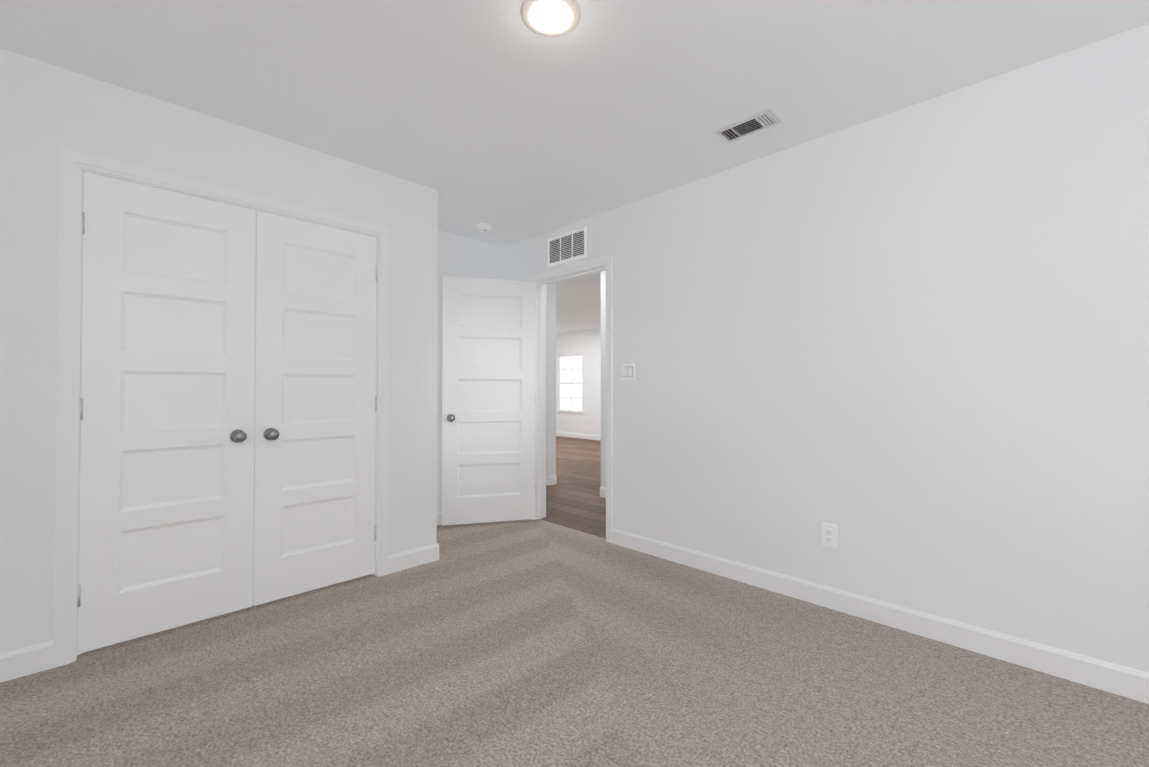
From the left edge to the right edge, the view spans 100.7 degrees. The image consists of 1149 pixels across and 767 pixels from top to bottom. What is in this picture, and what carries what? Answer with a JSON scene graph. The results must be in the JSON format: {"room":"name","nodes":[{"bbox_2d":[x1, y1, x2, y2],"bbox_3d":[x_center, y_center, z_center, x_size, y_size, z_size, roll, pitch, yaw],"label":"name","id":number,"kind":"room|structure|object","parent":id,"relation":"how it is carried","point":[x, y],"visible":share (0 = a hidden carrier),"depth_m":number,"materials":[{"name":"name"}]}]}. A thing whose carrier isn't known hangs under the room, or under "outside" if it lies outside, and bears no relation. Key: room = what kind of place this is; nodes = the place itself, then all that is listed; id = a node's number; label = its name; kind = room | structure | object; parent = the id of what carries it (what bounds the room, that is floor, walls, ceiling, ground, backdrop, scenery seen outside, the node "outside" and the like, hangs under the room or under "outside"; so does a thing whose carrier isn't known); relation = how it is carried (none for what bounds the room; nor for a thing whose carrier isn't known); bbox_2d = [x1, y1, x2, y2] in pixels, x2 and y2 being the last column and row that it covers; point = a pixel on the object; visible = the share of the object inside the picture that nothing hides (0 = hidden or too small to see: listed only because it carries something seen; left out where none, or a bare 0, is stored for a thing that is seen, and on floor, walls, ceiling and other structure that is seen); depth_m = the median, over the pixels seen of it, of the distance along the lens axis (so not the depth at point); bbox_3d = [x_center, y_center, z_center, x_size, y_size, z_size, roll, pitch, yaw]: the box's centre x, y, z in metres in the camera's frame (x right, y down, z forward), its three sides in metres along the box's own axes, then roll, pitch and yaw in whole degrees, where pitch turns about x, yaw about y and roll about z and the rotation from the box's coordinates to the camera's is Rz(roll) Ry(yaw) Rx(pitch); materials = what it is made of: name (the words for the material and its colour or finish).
{"room":"empty bedroom","nodes":[
{"label":"empty bedroom","id":0,"kind":"room"},
{"bbox_2d":[0,48,437,653],"bbox_3d":[-2.199,-0.075,1.930,0.120,2.440,3.540,-1,-1,45],"label":"wall","id":1,"kind":"structure","parent":0,"point":[48,112],"depth_m":2.03,"materials":[{"name":"white paint"}]},
{"bbox_2d":[0,641,52,682],"bbox_3d":[-2.698,1.085,1.320,0.013,0.105,1.690,-1,-1,45],"label":"baseboard","id":2,"kind":"structure","parent":1,"relation":"attached to","point":[22,662],"depth_m":1.86,"materials":[{"name":"white paint"}]},
{"bbox_2d":[77,172,255,653],"bbox_3d":[-1.841,0.119,2.196,0.102,2.019,0.618,-1,-1,45],"label":"closet door","id":3,"kind":"structure","parent":1,"relation":"in","point":[167,426],"depth_m":2.18,"materials":[{"name":"white paint"}]},
{"bbox_2d":[53,147,389,667],"bbox_3d":[-1.666,0.120,2.463,0.120,2.062,1.280,-1,-1,45],"label":"door frame","id":4,"kind":"structure","parent":1,"relation":"in","point":[83,170],"depth_m":2.03,"materials":[{"name":"white paint"}]},
{"bbox_2d":[253,211,377,605],"bbox_3d":[-1.400,0.124,2.639,0.102,2.019,0.618,-1,-1,45],"label":"closet door","id":5,"kind":"structure","parent":1,"relation":"in","point":[315,409],"depth_m":2.63,"materials":[{"name":"white paint"}]},
{"bbox_2d":[388,543,438,573],"bbox_3d":[-1.019,1.104,3.007,0.013,0.105,0.330,-1,-1,45],"label":"baseboard","id":6,"kind":"structure","parent":1,"relation":"attached to","point":[423,555],"depth_m":2.99,"materials":[{"name":"white paint"}]},
{"bbox_2d":[436,544,438,559],"bbox_3d":[-1.138,1.109,3.368,0.693,0.105,0.013,-1,-1,45],"label":"baseboard","id":7,"kind":"structure","parent":1,"relation":"attached to","point":[437,545],"depth_m":3.12,"materials":[{"name":"white paint"}]},
{"bbox_2d":[437,230,503,511],"bbox_3d":[-1.037,-0.050,4.117,0.120,2.440,1.200,-1,-1,45],"label":"wall","id":8,"kind":"structure","parent":0,"point":[459,256],"depth_m":4.05,"materials":[{"name":"white paint"}]},
{"bbox_2d":[437,511,441,525],"bbox_3d":[-1.031,1.116,4.014,0.013,0.105,1.080,-1,-1,45],"label":"baseboard","id":9,"kind":"structure","parent":8,"relation":"attached to","point":[439,514],"depth_m":3.92,"materials":[{"name":"white paint"}]},
{"bbox_2d":[540,436,605,538],"bbox_3d":[-0.749,1.229,4.917,10.940,0.100,9.840,-1,-1,45],"label":"floor","id":10,"kind":"structure","parent":0,"point":[575,500],"depth_m":5.26,"materials":[{"name":"brown wood"}]},
{"bbox_2d":[0,519,1148,766],"bbox_3d":[-0.530,1.184,1.041,5.160,0.100,4.655,-1,-1,45],"label":"floor carpet","id":11,"kind":"object","parent":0,"point":[524,643],"visible":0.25,"depth_m":1.79,"materials":[{"name":"beige carpet"}]},
{"bbox_2d":[0,0,1148,333],"bbox_3d":[-0.749,-1.311,4.946,10.940,0.100,9.840,-1,-1,45],"label":"ceiling","id":12,"kind":"structure","parent":0,"point":[504,122],"depth_m":1.98,"materials":[{"name":"white paint"}]},
{"bbox_2d":[474,223,491,231],"bbox_3d":[-0.739,-1.253,3.849,0.140,0.042,0.140,-1,-1,45],"label":"smoke detector","id":13,"kind":"object","parent":12,"relation":"attached to","point":[482,227],"visible":1,"depth_m":3.81,"materials":[{"name":"white plastic"}]},
{"bbox_2d":[521,0,579,36],"bbox_3d":[-0.084,-1.293,1.673,0.208,0.010,0.208,-1,-1,45],"label":"recessed light","id":14,"kind":"object","parent":12,"relation":"in","point":[551,18],"visible":1,"depth_m":1.67,"materials":[{"name":"white"}]},
{"bbox_2d":[714,108,782,142],"bbox_3d":[0.869,-1.288,2.389,0.285,0.009,0.155,-1,-1,45],"label":"ceiling vent","id":15,"kind":"object","parent":12,"relation":"in","point":[756,123],"visible":1,"depth_m":2.38,"materials":[{"name":"white metal"}]},
{"bbox_2d":[546,271,605,487],"bbox_3d":[0.780,-0.045,4.553,4.800,2.440,0.120,-1,-1,45],"label":"wall","id":16,"kind":"structure","parent":0,"point":[550,379],"depth_m":5.56,"materials":[{"name":"white paint"}]},
{"bbox_2d":[546,476,551,485],"bbox_3d":[-0.635,1.137,5.853,0.943,0.105,0.013,-1,-1,45],"label":"baseboard","id":17,"kind":"structure","parent":16,"relation":"attached to","point":[548,478],"depth_m":5.54,"materials":[{"name":"white paint"}]},
{"bbox_2d":[600,486,605,497],"bbox_3d":[1.346,1.115,3.881,3.068,0.105,0.013,-1,-1,45],"label":"baseboard","id":18,"kind":"structure","parent":16,"relation":"attached to","point":[602,489],"depth_m":4.92,"materials":[{"name":"white paint"}]},
{"bbox_2d":[556,329,600,435],"bbox_3d":[1.405,0.013,9.645,7.100,2.440,0.120,-1,-1,45],"label":"wall","id":19,"kind":"structure","parent":0,"point":[586,344],"depth_m":10.71,"materials":[{"name":"white paint"}]},
{"bbox_2d":[556,354,582,412],"bbox_3d":[-0.090,0.000,11.077,0.860,1.340,0.100,-1,-1,45],"label":"window","id":20,"kind":"structure","parent":19,"relation":"in","point":[570,383],"depth_m":11.11,"materials":[{"name":"white glass"}]},
{"bbox_2d":[556,432,600,439],"bbox_3d":[1.358,1.180,9.584,7.100,0.105,0.013,-1,-1,45],"label":"baseboard","id":21,"kind":"structure","parent":19,"relation":"attached to","point":[573,435],"depth_m":10.81,"materials":[{"name":"white paint"}]},
{"bbox_2d":[504,24,1148,672],"bbox_3d":[1.173,-0.067,2.680,5.040,2.440,0.120,-1,-1,45],"label":"wall","id":22,"kind":"structure","parent":0,"point":[906,350],"depth_m":2.18,"materials":[{"name":"white paint"}]},
{"bbox_2d":[547,226,586,266],"bbox_3d":[-0.067,-1.096,3.835,0.450,0.235,0.011,-1,-1,45],"label":"air vent","id":23,"kind":"object","parent":22,"relation":"in","point":[567,247],"visible":1,"depth_m":3.83,"materials":[{"name":"white metal"}]},
{"bbox_2d":[529,254,612,542],"bbox_3d":[-0.009,0.113,3.854,0.935,2.108,0.152,-1,-1,45],"label":"door frame","id":24,"kind":"structure","parent":22,"relation":"in","point":[540,433],"depth_m":3.96,"materials":[{"name":"white paint"}]},
{"bbox_2d":[442,276,535,525],"bbox_3d":[-0.702,0.139,3.971,0.773,2.020,0.170,0,-1,-15],"label":"entry door","id":25,"kind":"structure","parent":24,"relation":"attached to","point":[488,390],"depth_m":3.96,"materials":[{"name":"white paint"}]},
{"bbox_2d":[622,363,634,379],"bbox_3d":[0.379,-0.084,3.378,0.118,0.118,0.011,-1,-1,45],"label":"light switch","id":26,"kind":"object","parent":22,"relation":"attached to","point":[628,371],"visible":1,"depth_m":3.37,"materials":[{"name":"white plastic"}]},
{"bbox_2d":[822,522,836,547],"bbox_3d":[1.308,0.780,2.445,0.072,0.118,0.008,-1,-1,45],"label":"wall outlet","id":27,"kind":"object","parent":22,"relation":"attached to","point":[829,535],"visible":1,"depth_m":2.44,"materials":[{"name":"white plastic"}]},
{"bbox_2d":[612,529,1148,703],"bbox_3d":[1.544,1.095,2.203,3.580,0.105,0.013,-1,-1,45],"label":"baseboard","id":28,"kind":"structure","parent":22,"relation":"attached to","point":[1064,664],"depth_m":2.15,"materials":[{"name":"white paint"}]}
]}

